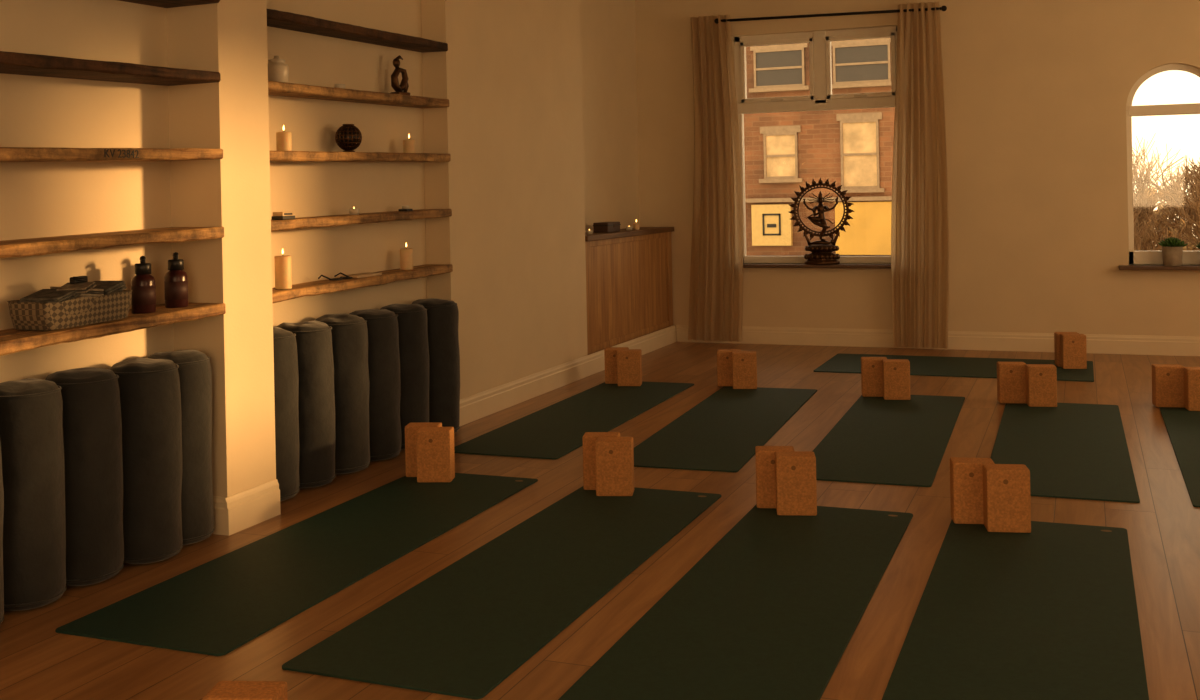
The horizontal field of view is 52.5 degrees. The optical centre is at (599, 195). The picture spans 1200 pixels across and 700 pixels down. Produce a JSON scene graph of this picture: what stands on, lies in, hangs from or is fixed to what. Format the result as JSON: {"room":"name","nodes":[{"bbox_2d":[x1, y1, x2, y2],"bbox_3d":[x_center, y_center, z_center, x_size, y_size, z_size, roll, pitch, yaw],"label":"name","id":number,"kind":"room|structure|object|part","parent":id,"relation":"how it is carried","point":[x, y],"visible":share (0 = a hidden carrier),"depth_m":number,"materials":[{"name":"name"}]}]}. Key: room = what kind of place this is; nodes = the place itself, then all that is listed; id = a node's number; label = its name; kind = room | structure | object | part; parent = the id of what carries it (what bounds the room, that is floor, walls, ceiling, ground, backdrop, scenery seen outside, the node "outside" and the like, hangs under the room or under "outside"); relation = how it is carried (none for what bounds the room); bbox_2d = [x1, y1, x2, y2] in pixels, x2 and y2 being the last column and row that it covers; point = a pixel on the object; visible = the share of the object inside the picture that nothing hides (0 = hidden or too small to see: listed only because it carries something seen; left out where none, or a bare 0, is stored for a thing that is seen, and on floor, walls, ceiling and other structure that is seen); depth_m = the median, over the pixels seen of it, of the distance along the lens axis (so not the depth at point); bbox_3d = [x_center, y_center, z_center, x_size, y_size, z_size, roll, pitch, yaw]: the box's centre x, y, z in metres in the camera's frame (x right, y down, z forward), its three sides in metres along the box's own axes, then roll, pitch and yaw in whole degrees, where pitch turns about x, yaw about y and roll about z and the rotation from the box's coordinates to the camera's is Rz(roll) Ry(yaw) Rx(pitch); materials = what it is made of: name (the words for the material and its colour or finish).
{"room":"exercise studio","nodes":[
{"label":"exercise studio","id":0,"kind":"room"},
{"bbox_2d":[0,0,173,382],"bbox_3d":[-2.359,-0.173,3.650,0.530,2.950,2.450,-1,0,22],"label":"wall","id":1,"kind":"structure","parent":0,"point":[38,199],"depth_m":4.28,"materials":[{"name":"paint"}]},
{"bbox_2d":[0,51,220,85],"bbox_3d":[-1.998,-0.407,3.505,0.256,0.095,2.450,-1,0,22],"label":"wall shelf","id":2,"kind":"object","parent":1,"relation":"attached to","point":[10,62],"visible":1,"depth_m":4.09,"materials":[{"name":"brown wood"}]},
{"bbox_2d":[0,147,222,161],"bbox_3d":[-1.990,-0.117,3.504,0.261,0.094,2.450,-1,0,22],"label":"wall shelf","id":3,"kind":"object","parent":1,"relation":"attached to","point":[7,154],"depth_m":4.05,"materials":[{"name":"brown wood"}]},
{"bbox_3d":[-1.614,-0.142,4.103,0.002,0.028,0.157,-1,0,22],"label":"shelf stencil","id":4,"kind":"part","parent":3,"relation":"part of"},
{"bbox_2d":[0,227,223,257],"bbox_3d":[-1.985,0.178,3.505,0.259,0.095,2.450,-1,0,22],"label":"wall shelf","id":5,"kind":"object","parent":1,"relation":"attached to","point":[56,244],"visible":1,"depth_m":4.08,"materials":[{"name":"brown wood"}]},
{"bbox_2d":[0,303,225,355],"bbox_3d":[-1.980,0.468,3.506,0.259,0.095,2.450,-1,0,22],"label":"wall shelf","id":6,"kind":"object","parent":1,"relation":"attached to","point":[12,340],"visible":0.81,"depth_m":4.04,"materials":[{"name":"brown wood"}]},
{"bbox_2d":[7,281,131,330],"bbox_3d":[-1.761,0.359,4.057,0.214,0.133,0.397,-1,1,22],"label":"wicker basket","id":7,"kind":"object","parent":6,"relation":"on","point":[68,305],"visible":1,"depth_m":3.96,"materials":[{"name":"brown wicker"}]},
{"bbox_2d":[70,276,87,283],"bbox_3d":[-1.737,0.279,4.050,0.052,0.026,0.101,-1,0,-20],"label":"strap","id":8,"kind":"object","parent":7,"relation":"on","point":[79,279],"visible":1,"depth_m":4.02,"materials":[{"name":"fabric"}]},
{"bbox_2d":[131,256,155,313],"bbox_3d":[-1.635,0.316,4.352,0.083,0.205,0.083,-1,0,22],"label":"pump bottle","id":9,"kind":"object","parent":6,"relation":"on","point":[143,287],"visible":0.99,"depth_m":4.32,"materials":[{"name":"red glass"}]},
{"bbox_2d":[164,252,187,307],"bbox_3d":[-1.573,0.311,4.510,0.083,0.205,0.083,-1,0,22],"label":"pump bottle","id":10,"kind":"object","parent":6,"relation":"on","point":[176,279],"visible":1,"depth_m":4.48,"materials":[{"name":"red glass"}]},
{"bbox_2d":[119,0,219,7],"bbox_3d":[-2.005,-0.707,3.504,0.255,0.094,2.450,-1,0,22],"label":"wall shelf","id":11,"kind":"object","parent":1,"relation":"attached to","point":[158,3],"visible":1,"depth_m":4.56,"materials":[{"name":"brown wood"}]},
{"bbox_2d":[167,0,275,496],"bbox_3d":[-1.741,-0.188,4.884,0.770,2.950,0.300,-1,0,22],"label":"wall","id":12,"kind":"structure","parent":0,"point":[228,38],"depth_m":4.67,"materials":[{"name":"paint"}]},
{"bbox_2d":[212,496,225,534],"bbox_3d":[-1.525,1.214,4.642,0.240,0.140,0.018,-1,0,22],"label":"baseboard","id":13,"kind":"structure","parent":12,"relation":"attached to","point":[218,502],"depth_m":4.60,"materials":[{"name":"paint"}]},
{"bbox_2d":[224,479,280,535],"bbox_3d":[-1.350,1.210,4.734,0.018,0.140,0.318,-1,0,22],"label":"baseboard","id":14,"kind":"structure","parent":12,"relation":"attached to","point":[248,508],"depth_m":4.71,"materials":[{"name":"paint"}]},
{"bbox_2d":[266,0,426,326],"bbox_3d":[-1.505,-0.195,5.925,0.440,2.950,1.810,-1,0,22],"label":"wall","id":15,"kind":"structure","parent":0,"point":[305,189],"depth_m":5.98,"materials":[{"name":"paint"}]},
{"bbox_2d":[267,9,447,52],"bbox_3d":[-1.232,-0.787,5.811,0.173,0.070,1.810,-1,0,22],"label":"wall shelf","id":16,"kind":"object","parent":15,"relation":"attached to","point":[275,18],"visible":0.85,"depth_m":5.79,"materials":[{"name":"brown wood"}]},
{"bbox_2d":[268,81,448,107],"bbox_3d":[-1.228,-0.481,5.812,0.169,0.068,1.810,-1,0,22],"label":"wall shelf","id":17,"kind":"object","parent":15,"relation":"attached to","point":[275,88],"visible":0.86,"depth_m":5.78,"materials":[{"name":"brown wood"}]},
{"bbox_2d":[268,56,288,82],"bbox_3d":[-1.416,-0.553,5.327,0.102,0.124,0.102,-1,0,22],"label":"ceramic jar","id":18,"kind":"object","parent":17,"relation":"on","point":[278,71],"visible":0.8,"depth_m":5.29,"materials":[{"name":"white ceramic"}]},
{"bbox_2d":[334,84,344,88],"bbox_3d":[-1.236,-0.516,5.778,0.052,0.028,0.052,-1,0,22],"label":"tealight candle","id":19,"kind":"object","parent":17,"relation":"on","point":[335,85],"visible":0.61,"depth_m":5.76,"materials":[{"name":"beige wax"}]},
{"bbox_2d":[391,55,409,94],"bbox_3d":[-1.034,-0.621,6.290,0.066,0.212,0.124,-1,0,33],"label":"bronze figurine","id":20,"kind":"object","parent":17,"relation":"on","point":[402,89],"visible":0.86,"depth_m":6.26,"materials":[{"name":"brown metal"}]},
{"bbox_2d":[269,150,450,161],"bbox_3d":[-1.220,-0.186,5.812,0.172,0.068,1.810,-1,0,22],"label":"wall shelf","id":21,"kind":"object","parent":15,"relation":"attached to","point":[275,156],"visible":0.84,"depth_m":5.78,"materials":[{"name":"brown wood"}]},
{"bbox_2d":[276,125,291,150],"bbox_3d":[-1.395,-0.255,5.365,0.066,0.118,0.066,-1,0,22],"label":"pillar candle","id":22,"kind":"object","parent":21,"relation":"on","point":[283,139],"visible":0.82,"depth_m":5.34,"materials":[{"name":"wax"}]},
{"bbox_2d":[335,124,361,151],"bbox_3d":[-1.207,-0.276,5.839,0.127,0.136,0.126,-1,0,22],"label":"decorative ball","id":23,"kind":"object","parent":21,"relation":"on","point":[348,137],"visible":0.98,"depth_m":5.80,"materials":[{"name":"brown wicker"}]},
{"bbox_2d":[403,135,415,152],"bbox_3d":[-0.999,-0.274,6.364,0.064,0.105,0.064,-1,0,22],"label":"pillar candle","id":24,"kind":"object","parent":21,"relation":"on","point":[408,145],"visible":0.8,"depth_m":6.34,"materials":[{"name":"wax"}]},
{"bbox_2d":[271,209,451,230],"bbox_3d":[-1.214,0.114,5.813,0.173,0.068,1.810,-1,0,22],"label":"wall shelf","id":25,"kind":"object","parent":15,"relation":"attached to","point":[332,220],"visible":0.8,"depth_m":5.77,"materials":[{"name":"brown wood"}]},
{"bbox_2d":[272,212,294,219],"bbox_3d":[-1.394,0.088,5.352,0.060,0.034,0.090,-1,0,22],"label":"box","id":26,"kind":"object","parent":25,"relation":"on","point":[276,215],"visible":1,"depth_m":5.32,"materials":[{"name":"beige cardboard"}]},
{"bbox_2d":[348,208,359,214],"bbox_3d":[-1.188,0.071,5.872,0.056,0.040,0.056,-1,0,22],"label":"tealight candle","id":27,"kind":"object","parent":25,"relation":"on","point":[355,211],"visible":1,"depth_m":5.85,"materials":[{"name":"white wax"}]},
{"bbox_2d":[398,205,412,210],"bbox_3d":[-1.011,0.065,6.318,0.050,0.030,0.060,-1,0,22],"label":"matchbox","id":28,"kind":"object","parent":25,"relation":"on","point":[404,207],"visible":0.97,"depth_m":6.30,"materials":[{"name":"cardboard"}]},
{"bbox_2d":[272,264,452,302],"bbox_3d":[-1.209,0.418,5.814,0.172,0.069,1.810,-1,0,22],"label":"wall shelf","id":29,"kind":"object","parent":15,"relation":"attached to","point":[313,288],"visible":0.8,"depth_m":5.76,"materials":[{"name":"brown wood"}]},
{"bbox_2d":[274,249,291,288],"bbox_3d":[-1.393,0.320,5.343,0.072,0.178,0.072,-1,0,22],"label":"pillar candle","id":30,"kind":"object","parent":29,"relation":"on","point":[283,272],"visible":1,"depth_m":5.31,"materials":[{"name":"wax"}]},
{"bbox_2d":[318,272,352,279],"bbox_3d":[-1.243,0.379,5.725,0.110,0.027,0.164,-1,0,22],"label":"spectacles","id":31,"kind":"object","parent":29,"relation":"on","point":[341,277],"visible":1,"depth_m":5.71,"materials":[{"name":"black plastic"}]},
{"bbox_2d":[342,273,381,277],"bbox_3d":[-1.159,0.388,5.929,0.090,0.012,0.220,-1,0,22],"label":"notebook","id":32,"kind":"object","parent":29,"relation":"on","point":[360,275],"visible":0.85,"depth_m":5.90,"materials":[{"name":"beige paper"}]},
{"bbox_2d":[400,243,412,269],"bbox_3d":[-1.006,0.313,6.319,0.068,0.143,0.068,-1,0,22],"label":"pillar candle","id":33,"kind":"object","parent":29,"relation":"on","point":[406,254],"visible":1,"depth_m":6.29,"materials":[{"name":"wax"}]},
{"bbox_2d":[421,0,587,398],"bbox_3d":[-0.744,-0.214,7.641,0.590,2.950,1.940,-1,0,22],"label":"wall","id":34,"kind":"structure","parent":0,"point":[510,71],"depth_m":7.31,"materials":[{"name":"paint"}]},
{"bbox_2d":[459,325,676,425],"bbox_3d":[-0.078,1.176,8.430,0.018,0.140,3.868,-1,0,22],"label":"baseboard","id":35,"kind":"structure","parent":34,"relation":"attached to","point":[477,406],"depth_m":7.73,"materials":[{"name":"paint"}]},
{"bbox_2d":[0,342,1199,699],"bbox_3d":[1.139,1.294,3.623,7.000,0.120,12.550,-1,0,22],"label":"floor","id":36,"kind":"structure","parent":0,"point":[37,662],"depth_m":4.30,"materials":[{"name":"brown wood"}]},
{"bbox_2d":[0,442,3,624],"bbox_3d":[-1.899,0.937,3.582,0.247,0.705,0.248,-1,0,14],"label":"bolster","id":37,"kind":"object","parent":36,"relation":"on","point":[1,476],"visible":1,"depth_m":3.61,"materials":[{"name":"fabric"}]},
{"bbox_2d":[0,378,65,610],"bbox_3d":[-1.831,0.935,3.858,0.248,0.705,0.248,-1,0,7],"label":"bolster","id":38,"kind":"object","parent":36,"relation":"on","point":[31,409],"visible":0.99,"depth_m":3.77,"materials":[{"name":"fabric"}]},
{"bbox_2d":[45,367,123,585],"bbox_3d":[-1.739,0.934,4.091,0.252,0.702,0.250,-1,0,-1],"label":"bolster","id":39,"kind":"object","parent":36,"relation":"on","point":[92,420],"visible":0.8,"depth_m":3.99,"materials":[{"name":"fabric"}]},
{"bbox_2d":[108,358,182,563],"bbox_3d":[-1.617,0.931,4.318,0.255,0.702,0.251,-1,0,-8],"label":"bolster","id":40,"kind":"object","parent":36,"relation":"on","point":[150,395],"visible":0.89,"depth_m":4.22,"materials":[{"name":"fabric"}]},
{"bbox_2d":[147,350,213,544],"bbox_3d":[-1.570,0.927,4.523,0.249,0.707,0.252,-1,0,-15],"label":"bolster","id":41,"kind":"object","parent":36,"relation":"on","point":[194,370],"visible":0.59,"depth_m":4.45,"materials":[{"name":"fabric"}]},
{"bbox_2d":[202,681,287,699],"bbox_3d":[-0.749,1.159,2.573,0.153,0.229,0.100,-1,0,4],"label":"block","id":42,"kind":"object","parent":36,"relation":"on","point":[223,690],"visible":1,"depth_m":2.57,"materials":[{"name":"brown wood"}]},
{"bbox_2d":[273,327,299,501],"bbox_3d":[-1.408,0.916,5.128,0.272,0.721,0.267,-1,0,-11],"label":"bolster","id":43,"kind":"object","parent":36,"relation":"on","point":[286,376],"visible":0.36,"depth_m":5.06,"materials":[{"name":"fabric"}]},
{"bbox_2d":[55,473,537,655],"bbox_3d":[-0.943,1.269,4.480,0.610,0.007,2.150,-1,0,21],"label":"yoga mat","id":44,"kind":"object","parent":36,"relation":"on","point":[215,607],"visible":0.85,"depth_m":4.13,"materials":[{"name":"rubber"}]},
{"bbox_2d":[405,422,441,476],"bbox_3d":[-0.795,1.146,5.491,0.153,0.229,0.100,-1,0,4],"label":"block","id":45,"kind":"object","parent":44,"relation":"on","point":[411,428],"depth_m":5.45,"materials":[{"name":"brown wood"}]},
{"bbox_2d":[416,427,454,481],"bbox_3d":[-0.728,1.145,5.384,0.153,0.229,0.100,-1,0,4],"label":"block","id":46,"kind":"object","parent":44,"relation":"on","point":[435,454],"depth_m":5.33,"materials":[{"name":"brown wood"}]},
{"bbox_2d":[277,321,335,488],"bbox_3d":[-1.308,0.914,5.379,0.267,0.719,0.272,-1,0,4],"label":"bolster","id":47,"kind":"object","parent":36,"relation":"on","point":[316,400],"visible":0.62,"depth_m":5.28,"materials":[{"name":"fabric"}]},
{"bbox_2d":[315,314,369,473],"bbox_3d":[-1.206,0.910,5.640,0.268,0.722,0.266,-1,0,20],"label":"bolster","id":48,"kind":"object","parent":36,"relation":"on","point":[349,332],"visible":0.74,"depth_m":5.54,"materials":[{"name":"fabric"}]},
{"bbox_2d":[349,309,401,460],"bbox_3d":[-1.102,0.910,5.900,0.266,0.716,0.264,-1,0,35],"label":"bolster","id":49,"kind":"object","parent":36,"relation":"on","point":[385,435],"visible":0.66,"depth_m":5.80,"materials":[{"name":"fabric"}]},
{"bbox_2d":[381,304,429,448],"bbox_3d":[-0.998,0.907,6.163,0.264,0.717,0.265,-1,0,-39],"label":"bolster","id":50,"kind":"object","parent":36,"relation":"on","point":[412,318],"visible":0.5,"depth_m":6.06,"materials":[{"name":"fabric"}]},
{"bbox_2d":[412,298,459,432],"bbox_3d":[-0.877,0.903,6.457,0.264,0.719,0.269,-1,0,-24],"label":"bolster","id":51,"kind":"object","parent":36,"relation":"on","point":[442,315],"visible":0.49,"depth_m":6.35,"materials":[{"name":"fabric"}]},
{"bbox_2d":[282,486,720,698],"bbox_3d":[-0.179,1.255,4.156,0.610,0.007,2.150,-1,0,22],"label":"yoga mat","id":52,"kind":"object","parent":36,"relation":"on","point":[464,629],"visible":0.85,"depth_m":3.78,"materials":[{"name":"rubber"}]},
{"bbox_2d":[583,432,619,489],"bbox_3d":[0.008,1.131,5.188,0.153,0.229,0.100,-1,0,6],"label":"block","id":53,"kind":"object","parent":52,"relation":"on","point":[589,438],"depth_m":5.14,"materials":[{"name":"brown wood"}]},
{"bbox_2d":[595,437,633,495],"bbox_3d":[0.062,1.130,5.079,0.153,0.229,0.101,-1,0,6],"label":"block","id":54,"kind":"object","parent":52,"relation":"on","point":[614,456],"depth_m":5.03,"materials":[{"name":"brown wood"}]},
{"bbox_2d":[454,381,693,459],"bbox_3d":[-0.074,1.246,6.970,0.600,0.006,2.320,-1,0,21],"label":"yoga mat","id":55,"kind":"object","parent":36,"relation":"on","point":[553,431],"visible":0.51,"depth_m":6.70,"materials":[{"name":"rubber"}]},
{"bbox_2d":[604,347,628,383],"bbox_3d":[0.112,1.122,8.039,0.153,0.229,0.100,-1,0,8],"label":"block","id":56,"kind":"object","parent":55,"relation":"on","point":[610,353],"depth_m":8.00,"materials":[{"name":"brown wood"}]},
{"bbox_2d":[617,349,641,385],"bbox_3d":[0.192,1.121,7.925,0.153,0.229,0.100,-1,0,8],"label":"block","id":57,"kind":"object","parent":55,"relation":"on","point":[629,361],"depth_m":7.88,"materials":[{"name":"brown wood"}]},
{"bbox_2d":[585,227,673,354],"bbox_3d":[0.136,0.756,9.394,0.310,0.967,1.930,-1,0,22],"label":"radiator cover","id":58,"kind":"object","parent":36,"relation":"on","point":[629,272],"visible":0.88,"depth_m":9.26,"materials":[{"name":"brown wood"}]},
{"bbox_2d":[586,229,592,234],"bbox_3d":[-0.076,0.258,8.747,0.056,0.040,0.056,-1,0,22],"label":"tealight candle","id":59,"kind":"object","parent":58,"relation":"on","point":[588,232],"visible":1,"depth_m":8.72,"materials":[{"name":"white wax"}]},
{"bbox_2d":[593,222,620,232],"bbox_3d":[0.053,0.237,9.179,0.126,0.075,0.264,-1,0,22],"label":"wooden box","id":60,"kind":"object","parent":58,"relation":"on","point":[599,227],"visible":1,"depth_m":9.07,"materials":[{"name":"brown wood"}]},
{"bbox_2d":[633,220,639,229],"bbox_3d":[0.290,0.227,9.698,0.052,0.083,0.052,-1,0,22],"label":"pillar candle","id":61,"kind":"object","parent":58,"relation":"on","point":[636,225],"visible":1,"depth_m":9.68,"materials":[{"name":"wax"}]},
{"bbox_2d":[634,386,816,471],"bbox_3d":[0.705,1.232,6.629,0.600,0.006,2.300,-1,0,19],"label":"yoga mat","id":62,"kind":"object","parent":36,"relation":"on","point":[722,432],"visible":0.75,"depth_m":6.36,"materials":[{"name":"rubber"}]},
{"bbox_2d":[717,349,740,385],"bbox_3d":[0.834,1.108,7.837,0.153,0.229,0.100,-1,0,8],"label":"block","id":63,"kind":"object","parent":62,"relation":"on","point":[724,356],"depth_m":7.79,"materials":[{"name":"brown wood"}]},
{"bbox_2d":[732,351,756,388],"bbox_3d":[0.919,1.107,7.723,0.153,0.229,0.100,-1,0,8],"label":"block","id":64,"kind":"object","parent":62,"relation":"on","point":[744,363],"depth_m":7.67,"materials":[{"name":"brown wood"}]},
{"bbox_2d":[558,504,912,699],"bbox_3d":[0.526,1.242,3.790,0.610,0.007,2.170,-1,0,22],"label":"yoga mat","id":65,"kind":"object","parent":36,"relation":"on","point":[771,611],"visible":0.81,"depth_m":3.60,"materials":[{"name":"rubber"}]},
{"bbox_2d":[755,446,793,507],"bbox_3d":[0.698,1.118,4.836,0.153,0.229,0.101,-1,0,6],"label":"block","id":66,"kind":"object","parent":65,"relation":"on","point":[764,455],"depth_m":4.79,"materials":[{"name":"brown wood"}]},
{"bbox_2d":[775,451,816,515],"bbox_3d":[0.761,1.117,4.726,0.153,0.229,0.101,-1,0,6],"label":"block","id":67,"kind":"object","parent":65,"relation":"on","point":[795,471],"depth_m":4.68,"materials":[{"name":"brown wood"}]},
{"bbox_2d":[812,395,964,486],"bbox_3d":[1.503,1.217,6.280,0.600,0.006,2.280,-1,0,20],"label":"yoga mat","id":68,"kind":"object","parent":36,"relation":"on","point":[878,440],"visible":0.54,"depth_m":6.01,"materials":[{"name":"rubber"}]},
{"bbox_2d":[861,357,886,396],"bbox_3d":[1.659,1.093,7.345,0.153,0.229,0.100,-1,0,9],"label":"block","id":69,"kind":"object","parent":68,"relation":"on","point":[871,367],"depth_m":7.30,"materials":[{"name":"brown wood"}]},
{"bbox_2d":[882,359,910,399],"bbox_3d":[1.761,1.091,7.226,0.153,0.229,0.101,-1,0,9],"label":"block","id":70,"kind":"object","parent":68,"relation":"on","point":[896,372],"depth_m":7.18,"materials":[{"name":"brown wood"}]},
{"bbox_2d":[813,353,1093,381],"bbox_3d":[2.478,1.192,8.497,1.800,0.006,0.930,-1,0,22],"label":"yoga mat","id":71,"kind":"object","parent":36,"relation":"on","point":[972,367],"visible":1,"depth_m":8.50,"materials":[{"name":"rubber"}]},
{"bbox_2d":[1054,332,1078,366],"bbox_3d":[3.226,1.060,8.392,0.153,0.229,0.100,-1,0,10],"label":"block","id":72,"kind":"object","parent":71,"relation":"on","point":[1056,334],"depth_m":8.36,"materials":[{"name":"brown wood"}]},
{"bbox_2d":[1060,334,1086,368],"bbox_3d":[3.227,1.060,8.289,0.153,0.229,0.101,-1,0,10],"label":"block","id":73,"kind":"object","parent":71,"relation":"on","point":[1073,354],"depth_m":8.24,"materials":[{"name":"brown wood"}]},
{"bbox_2d":[882,520,1148,699],"bbox_3d":[1.232,1.229,3.521,0.610,0.007,2.190,-1,0,22],"label":"yoga mat","id":74,"kind":"object","parent":36,"relation":"on","point":[1049,612],"visible":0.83,"depth_m":3.50,"materials":[{"name":"green rubber"}]},
{"bbox_2d":[950,457,994,523],"bbox_3d":[1.398,1.105,4.558,0.153,0.229,0.101,-1,0,9],"label":"block","id":75,"kind":"object","parent":74,"relation":"on","point":[966,474],"depth_m":4.51,"materials":[{"name":"brown wood"}]},
{"bbox_2d":[983,464,1030,532],"bbox_3d":[1.485,1.104,4.441,0.153,0.229,0.101,-1,0,9],"label":"block","id":76,"kind":"object","parent":74,"relation":"on","point":[1006,487],"depth_m":4.39,"materials":[{"name":"brown wood"}]},
{"bbox_2d":[991,403,1139,502],"bbox_3d":[2.250,1.203,5.941,0.600,0.006,2.240,-1,0,21],"label":"yoga mat","id":77,"kind":"object","parent":36,"relation":"on","point":[1069,450],"visible":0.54,"depth_m":5.74,"materials":[{"name":"rubber"}]},
{"bbox_2d":[997,362,1025,403],"bbox_3d":[2.383,1.080,7.033,0.153,0.229,0.100,-1,0,10],"label":"block","id":78,"kind":"object","parent":77,"relation":"on","point":[1011,376],"depth_m":6.99,"materials":[{"name":"brown wood"}]},
{"bbox_2d":[1026,364,1056,406],"bbox_3d":[2.507,1.078,6.907,0.153,0.229,0.101,-1,0,10],"label":"block","id":79,"kind":"object","parent":77,"relation":"on","point":[1041,379],"depth_m":6.86,"materials":[{"name":"brown wood"}]},
{"bbox_2d":[1159,407,1199,507],"bbox_3d":[3.001,1.189,5.664,0.600,0.006,2.280,-1,0,22],"label":"yoga mat","id":80,"kind":"object","parent":36,"relation":"on","point":[1182,425],"visible":1,"depth_m":5.88,"materials":[{"name":"green rubber"}]},
{"bbox_2d":[1152,364,1183,407],"bbox_3d":[3.186,1.064,6.816,0.153,0.229,0.101,-1,0,13],"label":"block","id":81,"kind":"object","parent":80,"relation":"on","point":[1167,379],"depth_m":6.77,"materials":[{"name":"brown wood"}]},
{"bbox_2d":[1184,367,1199,410],"bbox_3d":[3.304,1.062,6.684,0.153,0.229,0.101,-1,0,13],"label":"block","id":82,"kind":"object","parent":80,"relation":"on","point":[1191,374],"depth_m":6.65,"materials":[{"name":"brown wood"}]},
{"bbox_2d":[581,0,638,231],"bbox_3d":[-0.167,-0.230,9.504,0.290,2.950,1.950,-1,0,22],"label":"wall","id":83,"kind":"structure","parent":0,"point":[608,27],"depth_m":9.75,"materials":[{"name":"paint"}]},
{"bbox_2d":[635,0,1199,336],"bbox_3d":[3.366,-0.299,9.313,7.000,2.950,0.300,-1,0,22],"label":"wall","id":84,"kind":"structure","parent":0,"point":[1036,92],"depth_m":9.26,"materials":[{"name":"paint"}]},
{"bbox_2d":[734,26,896,263],"bbox_3d":[1.774,-0.392,9.876,1.370,1.885,0.105,-1,0,22],"label":"window","id":85,"kind":"structure","parent":84,"relation":"in","point":[821,97],"depth_m":9.86,"materials":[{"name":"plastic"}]},
{"bbox_2d":[743,263,890,268],"bbox_3d":[1.763,0.565,9.801,1.410,0.028,0.150,-1,0,22],"label":"trim","id":86,"kind":"structure","parent":84,"relation":"attached to","point":[747,265],"depth_m":9.74,"materials":[{"name":"white paint"}]},
{"bbox_2d":[788,178,854,264],"bbox_3d":[1.780,0.202,9.780,0.528,0.698,0.152,-1,0,15],"label":"statue","id":87,"kind":"object","parent":86,"relation":"on","point":[821,250],"visible":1,"depth_m":9.75,"materials":[{"name":"brown metal"}]},
{"bbox_2d":[714,6,946,23],"bbox_3d":[1.814,-1.435,9.684,1.843,0.074,0.131,-1,0,22],"label":"curtain rod","id":88,"kind":"object","parent":84,"relation":"attached to","point":[943,8],"visible":0.98,"depth_m":9.64,"materials":[{"name":"metal"}]},
{"bbox_2d":[688,15,742,341],"bbox_3d":[0.932,-0.143,9.999,0.481,2.670,0.098,-1,0,22],"label":"curtain","id":89,"kind":"object","parent":88,"relation":"hanging from","point":[716,269],"visible":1,"depth_m":9.99,"materials":[{"name":"fabric"}]},
{"bbox_2d":[891,1,948,348],"bbox_3d":[2.459,-0.157,9.395,0.439,2.660,0.083,-1,0,22],"label":"curtain","id":90,"kind":"object","parent":88,"relation":"hanging from","point":[919,212],"visible":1,"depth_m":9.38,"materials":[{"name":"fabric"}]},
{"bbox_2d":[676,325,1199,355],"bbox_3d":[3.474,1.104,9.113,6.100,0.140,0.018,-1,0,22],"label":"baseboard","id":91,"kind":"structure","parent":84,"relation":"attached to","point":[957,340],"depth_m":9.33,"materials":[{"name":"paint"}]},
{"bbox_2d":[1119,265,1199,269],"bbox_3d":[4.192,0.520,8.821,0.790,0.028,0.180,-1,0,22],"label":"windowsill","id":92,"kind":"structure","parent":84,"relation":"attached to","point":[1121,267],"depth_m":8.80,"materials":[{"name":"white paint"}]},
{"bbox_2d":[1158,237,1187,265],"bbox_3d":[4.152,0.403,8.822,0.182,0.207,0.188,-1,0,-13],"label":"potted succulent","id":93,"kind":"object","parent":92,"relation":"on","point":[1172,248],"visible":1,"depth_m":8.77,"materials":[{"name":"green plant"}]},
{"bbox_2d":[1126,64,1199,264],"bbox_3d":[4.218,-0.230,8.922,0.650,1.470,0.080,-1,0,22],"label":"window","id":94,"kind":"structure","parent":84,"relation":"in","point":[1135,257],"depth_m":8.96,"materials":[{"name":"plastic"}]},
{"label":"outside","id":95,"kind":"structure","parent":0,"visible":0},
{"bbox_3d":[18.573,4.033,46.628,80.000,0.100,79.700,-1,0,22],"label":"ground","id":96,"kind":"structure","parent":95,"visible":0},
{"bbox_2d":[744,38,894,255],"bbox_3d":[2.409,-1.042,23.616,11.700,10.800,4.300,-1,0,22],"label":"brick building","id":97,"kind":"structure","parent":96,"relation":"on","point":[852,148],"depth_m":21.09,"materials":[{"name":"brick"}]},
{"bbox_2d":[1133,175,1185,250],"bbox_3d":[10.826,1.808,25.956,2.825,4.771,4.698,-1,0,13],"label":"bare tree","id":98,"kind":"object","parent":96,"relation":"on","point":[1148,243],"visible":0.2,"depth_m":24.98,"materials":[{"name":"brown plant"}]},
{"bbox_2d":[1132,133,1199,250],"bbox_3d":[11.662,1.425,24.970,3.834,5.506,5.457,-1,0,7],"label":"bare tree","id":99,"kind":"object","parent":96,"relation":"on","point":[1196,206],"visible":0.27,"depth_m":26.00,"materials":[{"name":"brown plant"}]},
{"bbox_2d":[1133,158,1199,249],"bbox_3d":[13.568,1.444,25.310,4.103,5.396,3.834,-1,0,-12],"label":"bare tree","id":100,"kind":"object","parent":96,"relation":"on","point":[1196,230],"visible":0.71,"depth_m":25.25,"materials":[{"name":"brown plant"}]},
{"bbox_2d":[1141,188,1199,250],"bbox_3d":[16.152,2.054,29.121,9.861,4.828,1.920,-1,0,22],"label":"hedge","id":101,"kind":"object","parent":96,"relation":"on","point":[1158,209],"visible":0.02,"depth_m":29.50,"materials":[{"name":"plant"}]},
{"bbox_2d":[1155,157,1199,211],"bbox_3d":[13.529,1.344,25.190,3.664,5.601,3.345,-1,0,22],"label":"bare tree","id":102,"kind":"object","parent":96,"relation":"on","point":[1199,157],"visible":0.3,"depth_m":25.68,"materials":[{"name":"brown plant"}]}
]}

